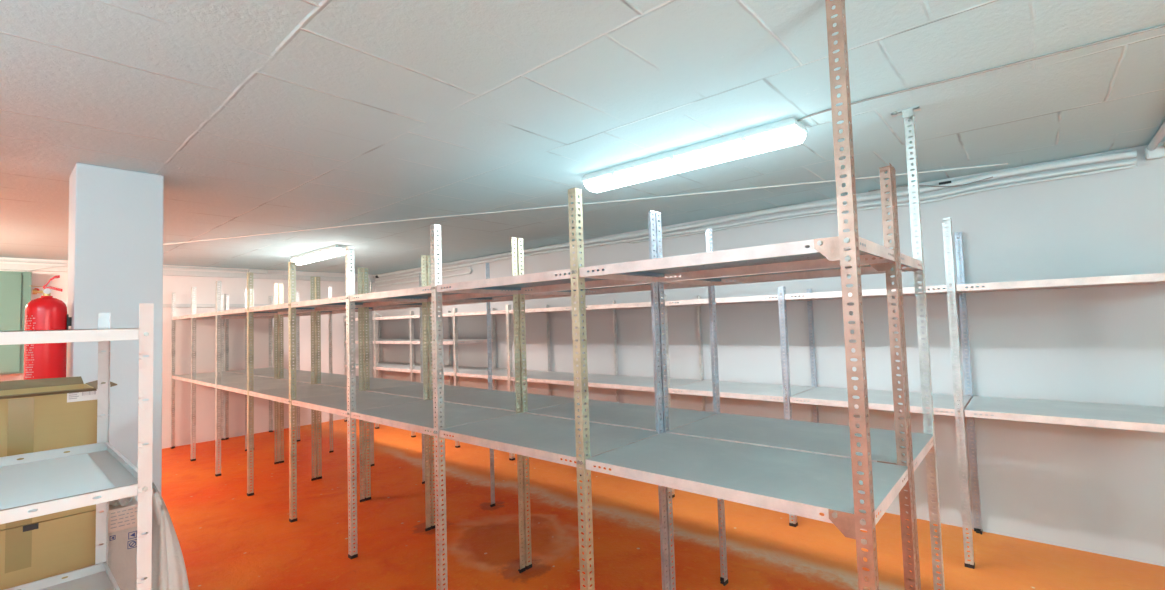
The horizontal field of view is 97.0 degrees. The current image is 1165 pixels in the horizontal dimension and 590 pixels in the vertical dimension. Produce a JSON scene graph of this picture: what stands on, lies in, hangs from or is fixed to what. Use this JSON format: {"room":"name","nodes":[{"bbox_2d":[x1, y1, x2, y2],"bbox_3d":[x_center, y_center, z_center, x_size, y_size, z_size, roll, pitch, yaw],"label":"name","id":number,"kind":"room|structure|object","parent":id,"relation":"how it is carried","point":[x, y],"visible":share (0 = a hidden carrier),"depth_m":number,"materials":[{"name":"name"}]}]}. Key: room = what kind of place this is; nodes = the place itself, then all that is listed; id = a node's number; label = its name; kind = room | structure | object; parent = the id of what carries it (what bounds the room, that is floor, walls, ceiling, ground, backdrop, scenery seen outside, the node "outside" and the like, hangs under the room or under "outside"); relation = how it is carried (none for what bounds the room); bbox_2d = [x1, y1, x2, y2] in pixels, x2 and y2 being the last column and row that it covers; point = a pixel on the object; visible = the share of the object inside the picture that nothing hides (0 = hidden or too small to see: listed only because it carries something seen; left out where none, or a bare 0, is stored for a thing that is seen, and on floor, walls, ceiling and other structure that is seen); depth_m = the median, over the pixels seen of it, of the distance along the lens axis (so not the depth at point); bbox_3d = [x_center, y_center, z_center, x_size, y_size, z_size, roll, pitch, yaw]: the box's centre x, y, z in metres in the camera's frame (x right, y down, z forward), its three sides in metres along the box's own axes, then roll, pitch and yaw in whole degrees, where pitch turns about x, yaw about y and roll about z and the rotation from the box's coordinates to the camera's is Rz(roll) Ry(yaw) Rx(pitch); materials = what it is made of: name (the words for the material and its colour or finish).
{"room":"storage room","nodes":[
{"label":"storage room","id":0,"kind":"room"},
{"bbox_2d":[66,163,163,579],"bbox_3d":[-2.574,0.511,2.836,0.350,2.360,0.355,-4,-4,41],"label":"wall pillar","id":1,"kind":"structure","parent":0,"point":[115,240],"depth_m":2.74,"materials":[{"name":"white paint"}]},
{"bbox_2d":[23,275,70,379],"bbox_3d":[-2.714,0.178,2.620,0.150,0.562,0.164,-4,-4,41],"label":"fire extinguisher","id":2,"kind":"object","parent":1,"relation":"attached to","point":[44,360],"visible":0.82,"depth_m":2.57,"materials":[{"name":"red metal"}]},
{"bbox_2d":[0,257,374,448],"bbox_3d":[-5.900,0.782,6.229,0.200,2.360,6.980,-4,-4,41],"label":"wall","id":3,"kind":"structure","parent":0,"point":[205,286],"depth_m":7.21,"materials":[{"name":"paint"}]},
{"bbox_2d":[0,271,31,374],"bbox_3d":[-6.429,0.294,5.320,0.248,1.100,1.000,-4,-4,41],"label":"upper cabinet","id":4,"kind":"object","parent":3,"relation":"attached to","point":[15,287],"visible":0.72,"depth_m":5.53,"materials":[{"name":"green metal"}]},
{"bbox_2d":[22,265,67,271],"bbox_3d":[-5.990,-0.301,5.983,0.016,0.137,0.742,-4,-4,41],"label":"cable","id":5,"kind":"object","parent":4,"relation":"on","point":[65,265],"visible":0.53,"depth_m":5.86,"materials":[{"name":"white plastic"}]},
{"bbox_2d":[0,259,246,271],"bbox_3d":[-6.404,-0.385,5.572,0.024,0.034,4.850,-4,-4,41],"label":"pipe","id":6,"kind":"object","parent":3,"relation":"attached to","point":[4,260],"visible":0.76,"depth_m":6.68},
{"bbox_2d":[66,304,273,307],"bbox_3d":[-4.899,0.150,7.254,0.030,0.047,3.780,-4,-4,41],"label":"cable trunking","id":7,"kind":"object","parent":3,"relation":"attached to","point":[164,305],"visible":0.11,"depth_m":7.00,"materials":[{"name":"white plastic"}]},
{"bbox_2d":[0,263,370,281],"bbox_3d":[-5.803,-0.298,6.246,0.045,0.068,6.700,-4,-4,41],"label":"cable trunking","id":8,"kind":"object","parent":3,"relation":"attached to","point":[3,266],"visible":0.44,"depth_m":6.98,"materials":[{"name":"white plastic"}]},
{"bbox_2d":[248,269,267,273],"bbox_3d":[-4.704,-0.339,7.481,0.080,0.058,0.236,-4,-4,41],"label":"junction box","id":9,"kind":"object","parent":3,"relation":"attached to","point":[254,271],"visible":0.8,"depth_m":7.45,"materials":[{"name":"plastic"}]},
{"bbox_2d":[0,0,1164,274],"bbox_3d":[-1.438,-0.824,2.491,12.000,0.200,7.180,-4,-4,41],"label":"ceiling","id":10,"kind":"structure","parent":0,"point":[255,117],"depth_m":2.12,"materials":[{"name":"white paint"}]},
{"bbox_2d":[290,244,349,264],"bbox_3d":[-3.054,-0.456,5.970,1.280,0.096,0.182,-4,-4,41],"label":"ceiling lamp","id":11,"kind":"object","parent":10,"relation":"attached to","point":[335,250],"visible":0.88,"depth_m":5.81,"materials":[{"name":"plastic"}]},
{"bbox_2d":[163,163,1007,244],"bbox_3d":[-1.135,-0.641,4.256,7.838,0.013,0.069,-3,-3,16],"label":"cable","id":12,"kind":"object","parent":10,"relation":"attached to","point":[1001,163],"visible":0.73,"depth_m":3.88,"materials":[{"name":"white plastic"}]},
{"bbox_2d":[582,117,807,192],"bbox_3d":[0.532,-0.724,2.805,1.280,0.096,0.182,-4,-4,41],"label":"ceiling lamp","id":13,"kind":"object","parent":10,"relation":"attached to","point":[788,132],"visible":1,"depth_m":2.66,"materials":[{"name":"plastic"}]},
{"bbox_2d":[797,24,1164,121],"bbox_3d":[2.442,-0.906,1.156,3.803,0.009,0.047,-4,-4,39],"label":"cable","id":14,"kind":"object","parent":10,"relation":"attached to","point":[1163,25],"visible":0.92,"depth_m":1.90,"materials":[{"name":"white plastic"}]},
{"bbox_2d":[1147,121,1164,150],"bbox_3d":[0.997,-0.876,0.389,0.036,0.041,6.620,-4,-4,41],"label":"pipe","id":15,"kind":"object","parent":10,"relation":"attached to","point":[1160,134],"visible":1,"depth_m":2.70,"materials":[{"name":"white plastic"}]},
{"bbox_2d":[161,419,1164,589],"bbox_3d":[-1.356,1.732,2.368,12.000,0.200,7.180,-4,-4,41],"label":"floor","id":16,"kind":"structure","parent":0,"point":[229,539],"depth_m":3.49,"materials":[{"name":"orange paint"}]},
{"bbox_2d":[0,303,153,589],"bbox_3d":[-1.589,0.805,1.125,0.729,1.545,0.897,-4,-4,41],"label":"shelving unit","id":17,"kind":"object","parent":16,"relation":"on","point":[128,480],"visible":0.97,"depth_m":1.25,"materials":[{"name":"white metal"}]},
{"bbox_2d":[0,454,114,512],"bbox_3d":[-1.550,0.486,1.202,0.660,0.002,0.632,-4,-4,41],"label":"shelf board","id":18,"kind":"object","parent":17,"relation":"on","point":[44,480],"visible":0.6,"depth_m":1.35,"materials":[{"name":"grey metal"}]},
{"bbox_2d":[5,562,119,589],"bbox_3d":[-1.586,0.864,1.121,0.726,0.029,0.890,-4,-4,41],"label":"shelf","id":19,"kind":"object","parent":17,"relation":"on","point":[98,576],"depth_m":1.61,"materials":[{"name":"metal"}]},
{"bbox_2d":[0,442,147,523],"bbox_3d":[-1.598,0.474,1.140,0.726,0.029,0.890,-4,-4,41],"label":"shelf","id":20,"kind":"object","parent":17,"relation":"on","point":[126,481],"depth_m":1.31,"materials":[{"name":"metal"}]},
{"bbox_2d":[0,328,148,344],"bbox_3d":[-1.610,0.107,1.158,0.726,0.029,0.890,-4,-4,41],"label":"shelf","id":21,"kind":"object","parent":17,"relation":"on","point":[102,335],"depth_m":1.16,"materials":[{"name":"metal"}]},
{"bbox_2d":[99,496,136,589],"bbox_3d":[-1.786,1.169,1.978,0.304,0.913,0.103,-4,-4,41],"label":"wrapped package","id":22,"kind":"object","parent":16,"relation":"on","point":[122,521],"visible":0.43,"depth_m":1.90,"materials":[{"name":"plastic"}]},
{"bbox_2d":[144,483,189,589],"bbox_3d":[-1.680,1.198,2.102,0.261,0.860,0.162,-4,-4,41],"label":"roll","id":23,"kind":"object","parent":16,"relation":"on","point":[169,572],"visible":0.8,"depth_m":2.02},
{"bbox_2d":[171,0,917,589],"bbox_3d":[-2.087,0.563,4.219,8.044,2.358,0.584,-4,-4,41],"label":"shelving rack","id":24,"kind":"object","parent":16,"relation":"on","point":[850,493],"visible":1,"depth_m":2.09,"materials":[{"name":"metal"}]},
{"bbox_2d":[225,106,944,589],"bbox_3d":[-1.689,0.571,4.657,8.067,2.360,0.590,-4,-4,41],"label":"shelving rack","id":25,"kind":"object","parent":16,"relation":"on","point":[810,437],"visible":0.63,"depth_m":2.82,"materials":[{"name":"metal"}]},
{"bbox_2d":[343,217,1164,568],"bbox_3d":[-0.225,0.743,5.457,8.886,2.000,0.630,-4,-4,41],"label":"shelving rack","id":26,"kind":"object","parent":16,"relation":"on","point":[1102,415],"visible":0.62,"depth_m":3.46,"materials":[{"name":"metal"}]},
{"bbox_3d":[-1.878,1.287,1.694,0.351,0.656,0.385,-4,-4,41],"label":"cardboard box","id":27,"kind":"object","parent":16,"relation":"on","visible":0},
{"bbox_2d":[0,510,95,589],"bbox_3d":[-1.889,0.846,1.721,0.367,0.226,0.368,-4,-4,41],"label":"cardboard box","id":28,"kind":"object","parent":27,"relation":"on","point":[36,551],"visible":0.61,"depth_m":1.65,"materials":[{"name":"brown cardboard"}]},
{"bbox_2d":[0,376,116,529],"bbox_3d":[-1.940,0.517,1.726,0.437,0.432,0.525,-4,-4,41],"label":"cardboard box","id":29,"kind":"object","parent":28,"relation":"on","point":[37,415],"visible":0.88,"depth_m":1.68,"materials":[{"name":"brown cardboard"}]},
{"bbox_2d":[375,142,1164,566],"bbox_3d":[0.900,0.507,5.056,12.000,2.360,0.200,-4,-4,41],"label":"wall","id":30,"kind":"structure","parent":0,"point":[1098,490],"depth_m":3.39,"materials":[{"name":"white paint"}]},
{"bbox_2d":[373,267,471,286],"bbox_3d":[-2.531,-0.258,7.908,2.739,0.110,0.028,-4,-4,41],"label":"conduit","id":31,"kind":"object","parent":30,"relation":"attached to","point":[470,268],"visible":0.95,"depth_m":7.91,"materials":[{"name":"white plastic"}]},
{"bbox_2d":[373,150,1136,277],"bbox_3d":[-0.204,-0.559,5.876,8.941,0.075,0.048,-4,-4,41],"label":"cable","id":32,"kind":"object","parent":30,"relation":"attached to","point":[1128,154],"visible":0.82,"depth_m":3.98,"materials":[{"name":"white plastic"}]},
{"bbox_2d":[939,181,950,184],"bbox_3d":[2.463,-0.762,3.504,0.070,0.016,0.012,-4,-4,41],"label":"clamp","id":33,"kind":"object","parent":32,"relation":"attached to","point":[945,182],"visible":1,"depth_m":3.50,"materials":[{"name":"black plastic"}]},
{"bbox_2d":[394,159,1136,277],"bbox_3d":[0.054,-0.525,5.652,8.260,0.063,0.028,-4,-4,41],"label":"cable","id":34,"kind":"object","parent":30,"relation":"attached to","point":[1130,162],"visible":0.86,"depth_m":3.85,"materials":[{"name":"white plastic"}]},
{"bbox_2d":[629,164,1137,242],"bbox_3d":[1.819,-0.622,4.102,3.560,0.049,0.030,-4,-4,41],"label":"cable","id":35,"kind":"object","parent":30,"relation":"attached to","point":[1129,166],"visible":0.88,"depth_m":3.52,"materials":[{"name":"white plastic"}]},
{"bbox_2d":[868,176,992,191],"bbox_3d":[2.387,-0.754,3.577,0.721,0.072,0.010,-4,-4,41],"label":"cable","id":36,"kind":"object","parent":30,"relation":"attached to","point":[992,176],"visible":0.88,"depth_m":3.50,"materials":[{"name":"white plastic"}]},
{"bbox_2d":[1145,144,1164,160],"bbox_3d":[3.208,-0.799,2.892,0.070,0.070,0.054,-4,-4,41],"label":"junction box","id":37,"kind":"object","parent":30,"relation":"attached to","point":[1158,152],"visible":0.88,"depth_m":2.87,"materials":[{"name":"plastic"}]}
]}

